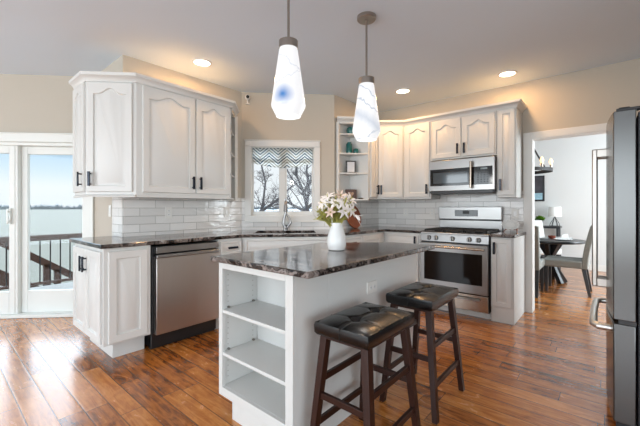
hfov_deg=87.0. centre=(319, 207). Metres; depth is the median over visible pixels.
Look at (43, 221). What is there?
bay water
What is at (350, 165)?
print
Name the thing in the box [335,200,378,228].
tile backsplash
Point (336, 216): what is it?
sprigs
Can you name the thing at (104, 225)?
wall
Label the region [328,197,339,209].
flower
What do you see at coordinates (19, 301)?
door
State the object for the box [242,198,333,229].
tile backsplash
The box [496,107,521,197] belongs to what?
upper cabinet
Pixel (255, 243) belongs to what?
base cabinet
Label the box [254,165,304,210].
bare tree
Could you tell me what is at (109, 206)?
light switch
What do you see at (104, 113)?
upper cabinet
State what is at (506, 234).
countertop
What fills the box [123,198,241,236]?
tile backsplash
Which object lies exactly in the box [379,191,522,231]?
tile backsplash
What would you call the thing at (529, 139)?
trim
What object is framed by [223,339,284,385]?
shelf
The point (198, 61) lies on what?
recessed light
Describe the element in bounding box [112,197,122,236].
tile backsplash
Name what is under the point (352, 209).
flower
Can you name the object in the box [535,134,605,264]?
wall
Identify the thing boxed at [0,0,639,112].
ceiling
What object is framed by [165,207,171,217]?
wall outlet
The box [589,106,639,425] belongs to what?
refrigerator
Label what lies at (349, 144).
bottle
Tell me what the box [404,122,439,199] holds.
upper cabinet
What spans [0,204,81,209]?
shore
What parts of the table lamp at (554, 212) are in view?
lamp shade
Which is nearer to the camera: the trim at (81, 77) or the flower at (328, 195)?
the flower at (328, 195)
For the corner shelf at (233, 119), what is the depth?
4.08 m
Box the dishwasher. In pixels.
[144,240,218,349]
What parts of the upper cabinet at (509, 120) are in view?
door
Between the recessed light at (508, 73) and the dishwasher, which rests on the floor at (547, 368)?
the dishwasher
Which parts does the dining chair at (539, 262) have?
leg, backrest, leg, seat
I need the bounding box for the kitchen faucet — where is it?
[282,199,291,229]
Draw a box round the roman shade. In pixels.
[253,148,312,167]
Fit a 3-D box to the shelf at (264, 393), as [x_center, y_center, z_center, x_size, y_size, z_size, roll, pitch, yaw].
[-0.270,1.059,1.908,0.577,0.018,0.249,0,0,40]
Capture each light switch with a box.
[108,205,111,216]
[224,207,228,216]
[512,209,518,218]
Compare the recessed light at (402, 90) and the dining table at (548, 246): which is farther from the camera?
the dining table at (548, 246)
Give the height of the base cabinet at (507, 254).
0.893 m
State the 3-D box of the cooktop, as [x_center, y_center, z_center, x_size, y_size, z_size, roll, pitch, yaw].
[1.709,0.294,4.054,0.757,0.022,0.645,0,0,40]
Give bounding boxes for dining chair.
[535,220,561,269]
[535,226,544,297]
[544,225,591,296]
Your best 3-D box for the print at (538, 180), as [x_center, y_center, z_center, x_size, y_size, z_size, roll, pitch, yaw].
[4.418,-0.405,7.098,0.450,0.460,0.002,0,0,40]
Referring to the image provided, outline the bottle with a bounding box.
[346,142,351,152]
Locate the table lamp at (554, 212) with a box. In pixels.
[548,207,561,225]
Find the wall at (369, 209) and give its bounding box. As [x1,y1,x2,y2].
[334,95,378,228]
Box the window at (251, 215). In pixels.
[244,139,320,221]
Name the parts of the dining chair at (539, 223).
backrest, seat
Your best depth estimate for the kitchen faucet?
4.16 m
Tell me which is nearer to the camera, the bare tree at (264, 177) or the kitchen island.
the kitchen island
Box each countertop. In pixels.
[69,226,426,248]
[210,242,434,278]
[490,231,525,237]
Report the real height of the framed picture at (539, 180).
0.530 m
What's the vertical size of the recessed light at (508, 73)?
0.009 m
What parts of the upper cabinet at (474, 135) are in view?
door, door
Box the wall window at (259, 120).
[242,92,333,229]
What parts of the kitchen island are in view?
panel, frame, panel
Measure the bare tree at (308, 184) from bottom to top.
4.636 m
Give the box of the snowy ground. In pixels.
[255,209,311,210]
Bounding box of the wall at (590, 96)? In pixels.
[378,58,639,231]
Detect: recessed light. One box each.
[192,58,211,66]
[395,88,410,93]
[498,70,516,76]
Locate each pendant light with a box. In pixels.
[271,0,305,119]
[352,11,380,141]
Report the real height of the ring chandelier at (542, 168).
0.915 m
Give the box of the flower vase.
[327,223,345,250]
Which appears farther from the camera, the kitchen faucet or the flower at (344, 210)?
the kitchen faucet
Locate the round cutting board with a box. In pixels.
[347,206,360,227]
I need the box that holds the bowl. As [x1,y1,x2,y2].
[347,127,352,132]
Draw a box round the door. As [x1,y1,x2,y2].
[0,132,93,318]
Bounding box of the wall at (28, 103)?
[0,74,73,142]
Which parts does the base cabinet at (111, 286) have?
door, pull, pull, door, panel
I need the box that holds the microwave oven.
[429,156,496,194]
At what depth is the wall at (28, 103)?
3.70 m
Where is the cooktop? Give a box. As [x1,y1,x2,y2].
[421,231,489,236]
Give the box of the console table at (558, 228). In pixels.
[540,226,561,257]
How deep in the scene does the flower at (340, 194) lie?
2.20 m
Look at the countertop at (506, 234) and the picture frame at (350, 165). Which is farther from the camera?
the picture frame at (350, 165)
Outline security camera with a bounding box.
[245,95,249,104]
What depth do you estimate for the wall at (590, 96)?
3.85 m
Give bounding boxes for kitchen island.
[219,253,416,425]
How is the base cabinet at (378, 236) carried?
on the floor at (547, 368)
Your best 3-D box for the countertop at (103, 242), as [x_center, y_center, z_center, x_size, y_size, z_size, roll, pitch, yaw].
[-0.373,0.290,3.884,4.135,0.031,1.210,0,0,-29]
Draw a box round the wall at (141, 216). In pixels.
[118,55,241,236]
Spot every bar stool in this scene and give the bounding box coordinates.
[310,302,420,425]
[379,282,464,424]
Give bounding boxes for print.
[347,162,354,171]
[535,177,541,192]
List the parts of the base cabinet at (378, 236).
drawer, door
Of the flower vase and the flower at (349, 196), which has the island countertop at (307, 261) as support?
the flower vase
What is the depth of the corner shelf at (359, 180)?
4.43 m
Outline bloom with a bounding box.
[342,213,362,224]
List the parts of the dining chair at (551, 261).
leg, leg, seat, leg, backrest, leg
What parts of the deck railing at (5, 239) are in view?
rail, rail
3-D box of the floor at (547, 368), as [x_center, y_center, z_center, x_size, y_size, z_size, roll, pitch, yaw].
[0.112,1.260,2.403,10.950,0.120,12.800,0,0,41]
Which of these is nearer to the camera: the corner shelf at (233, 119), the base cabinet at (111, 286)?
the base cabinet at (111, 286)
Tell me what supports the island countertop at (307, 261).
on the kitchen island
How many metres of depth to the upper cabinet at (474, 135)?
4.02 m
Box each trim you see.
[68,71,239,115]
[337,98,526,125]
[523,123,606,312]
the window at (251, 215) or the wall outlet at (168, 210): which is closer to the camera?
the wall outlet at (168, 210)
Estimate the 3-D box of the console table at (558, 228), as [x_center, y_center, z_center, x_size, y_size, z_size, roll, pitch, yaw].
[4.382,0.780,6.909,0.910,0.840,0.320,0,0,41]
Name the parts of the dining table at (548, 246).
leg, leg, leg, leg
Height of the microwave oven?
0.407 m
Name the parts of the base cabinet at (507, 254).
door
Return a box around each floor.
[0,268,615,425]
[30,282,72,289]
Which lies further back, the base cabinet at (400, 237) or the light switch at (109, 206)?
the base cabinet at (400, 237)
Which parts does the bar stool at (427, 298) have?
leg, leg, seat, leg, leg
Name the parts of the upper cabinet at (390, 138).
door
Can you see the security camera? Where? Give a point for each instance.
(247, 97)
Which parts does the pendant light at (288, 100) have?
lamp shade, rod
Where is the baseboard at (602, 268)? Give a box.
[561,264,605,271]
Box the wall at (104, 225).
[94,59,122,236]
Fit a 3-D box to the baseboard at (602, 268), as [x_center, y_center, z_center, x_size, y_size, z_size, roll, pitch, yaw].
[5.317,1.140,6.364,5.180,0.120,0.015,0,0,41]
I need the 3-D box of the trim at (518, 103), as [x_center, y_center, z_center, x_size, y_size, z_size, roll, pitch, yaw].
[1.329,-1.140,4.197,2.202,0.070,0.532,0,0,20]
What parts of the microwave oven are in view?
glass, handle, control panel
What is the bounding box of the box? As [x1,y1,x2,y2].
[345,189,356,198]
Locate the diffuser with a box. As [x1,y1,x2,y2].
[279,115,297,118]
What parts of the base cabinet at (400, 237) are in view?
drawer, door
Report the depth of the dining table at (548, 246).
5.39 m
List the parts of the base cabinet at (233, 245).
drawer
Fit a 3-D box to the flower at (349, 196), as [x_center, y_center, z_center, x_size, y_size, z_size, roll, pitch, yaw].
[0.189,0.072,2.241,0.133,0.361,0.094,0,0,-13]
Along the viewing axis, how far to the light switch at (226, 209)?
4.06 m
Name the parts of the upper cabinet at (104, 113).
door, pull, pull, light rail, door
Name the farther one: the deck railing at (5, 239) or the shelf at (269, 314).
the deck railing at (5, 239)
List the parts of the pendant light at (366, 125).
lamp shade, rod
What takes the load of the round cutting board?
on the countertop at (103, 242)
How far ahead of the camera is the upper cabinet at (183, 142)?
3.27 m
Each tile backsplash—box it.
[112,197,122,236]
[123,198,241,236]
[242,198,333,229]
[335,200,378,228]
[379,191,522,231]
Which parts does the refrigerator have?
handle, handle, freezer drawer, door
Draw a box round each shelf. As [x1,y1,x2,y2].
[222,108,237,199]
[223,300,284,333]
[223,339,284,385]
[225,371,284,420]
[336,122,368,200]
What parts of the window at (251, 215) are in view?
sash, frame, sash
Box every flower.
[318,197,331,217]
[320,192,334,200]
[324,207,335,222]
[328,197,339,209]
[333,195,350,208]
[335,189,346,198]
[337,203,350,221]
[341,202,356,221]
[344,192,357,205]
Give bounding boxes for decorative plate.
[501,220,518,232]
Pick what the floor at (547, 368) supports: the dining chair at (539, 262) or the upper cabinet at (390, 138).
the dining chair at (539, 262)
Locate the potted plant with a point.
(538, 217)
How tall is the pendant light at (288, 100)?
0.894 m
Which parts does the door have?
panel, handle, jamb post, frame, panel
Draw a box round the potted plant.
[535,215,545,221]
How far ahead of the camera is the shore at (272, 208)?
1195.87 m
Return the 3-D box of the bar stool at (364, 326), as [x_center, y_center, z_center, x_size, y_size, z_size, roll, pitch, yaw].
[0.227,0.858,1.641,0.366,0.684,0.480,0,0,41]
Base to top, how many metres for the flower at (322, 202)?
0.334 m
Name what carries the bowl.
on the corner shelf at (359, 180)
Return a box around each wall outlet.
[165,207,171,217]
[367,280,376,293]
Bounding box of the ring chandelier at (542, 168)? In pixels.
[535,150,552,173]
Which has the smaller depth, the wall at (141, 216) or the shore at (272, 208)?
the wall at (141, 216)
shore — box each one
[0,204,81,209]
[255,205,311,209]
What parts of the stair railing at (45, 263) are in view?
post, post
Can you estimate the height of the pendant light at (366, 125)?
0.944 m
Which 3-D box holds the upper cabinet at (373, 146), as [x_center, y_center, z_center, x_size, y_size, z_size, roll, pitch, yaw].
[0.614,-0.614,4.556,0.356,0.992,0.196,0,0,41]
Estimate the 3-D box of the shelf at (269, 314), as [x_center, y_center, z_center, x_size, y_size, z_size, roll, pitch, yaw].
[-0.276,0.606,1.902,0.577,0.018,0.266,0,0,40]
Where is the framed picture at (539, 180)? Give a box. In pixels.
[535,175,544,200]
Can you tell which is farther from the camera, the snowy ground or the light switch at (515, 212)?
the snowy ground
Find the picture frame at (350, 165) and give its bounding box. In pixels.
[346,161,355,172]
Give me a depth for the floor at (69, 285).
5.85 m
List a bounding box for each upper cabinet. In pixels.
[73,81,136,197]
[123,83,229,199]
[369,126,408,199]
[369,138,378,198]
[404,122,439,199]
[431,110,495,160]
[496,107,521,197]
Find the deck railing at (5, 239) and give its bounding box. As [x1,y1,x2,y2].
[0,233,81,289]
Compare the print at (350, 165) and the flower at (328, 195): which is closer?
the flower at (328, 195)
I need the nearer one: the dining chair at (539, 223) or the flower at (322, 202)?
the flower at (322, 202)
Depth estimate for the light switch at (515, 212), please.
3.96 m
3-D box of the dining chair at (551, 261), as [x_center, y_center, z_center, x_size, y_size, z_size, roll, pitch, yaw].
[3.615,0.720,4.869,0.607,0.960,0.463,0,0,41]
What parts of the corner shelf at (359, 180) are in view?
panel, panel, shelf, shelf, shelf, shelf, panel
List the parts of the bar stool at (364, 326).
leg, leg, seat, leg, leg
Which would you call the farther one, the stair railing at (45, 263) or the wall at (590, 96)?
the stair railing at (45, 263)
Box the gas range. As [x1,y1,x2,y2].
[420,207,502,318]
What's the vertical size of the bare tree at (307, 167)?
7.084 m
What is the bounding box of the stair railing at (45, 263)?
[0,243,72,287]
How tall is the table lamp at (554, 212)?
0.380 m
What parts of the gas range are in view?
oven door, control panel, handle, storage drawer, handle, display panel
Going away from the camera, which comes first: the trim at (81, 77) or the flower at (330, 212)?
the flower at (330, 212)
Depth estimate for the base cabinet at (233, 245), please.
3.36 m
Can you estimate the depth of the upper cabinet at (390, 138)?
4.54 m
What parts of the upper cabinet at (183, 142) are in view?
door, light rail, pull, door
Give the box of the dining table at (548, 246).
[539,237,585,283]
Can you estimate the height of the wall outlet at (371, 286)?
0.072 m
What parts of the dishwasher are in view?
kick plate, door panel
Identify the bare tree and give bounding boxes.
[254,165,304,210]
[268,166,311,210]
[287,164,311,207]
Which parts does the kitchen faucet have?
spout, lever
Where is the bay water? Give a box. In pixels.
[0,209,81,290]
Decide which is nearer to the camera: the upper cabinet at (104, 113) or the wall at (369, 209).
the upper cabinet at (104, 113)
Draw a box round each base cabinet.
[73,243,149,357]
[210,238,241,328]
[242,237,326,251]
[346,232,383,241]
[384,232,421,281]
[491,235,524,324]
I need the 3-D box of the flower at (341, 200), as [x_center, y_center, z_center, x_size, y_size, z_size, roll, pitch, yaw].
[0.149,0.079,2.227,0.099,0.347,0.098,0,0,21]
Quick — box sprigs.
[313,196,353,226]
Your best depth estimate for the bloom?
2.21 m
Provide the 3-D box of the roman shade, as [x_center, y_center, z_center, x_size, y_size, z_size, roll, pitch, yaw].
[-0.476,-0.650,4.324,0.778,0.270,0.050,0,0,-4]
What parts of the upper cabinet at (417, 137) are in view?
door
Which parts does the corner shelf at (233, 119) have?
panel, panel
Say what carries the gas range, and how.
on the floor at (547, 368)
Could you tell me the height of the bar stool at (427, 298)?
0.684 m

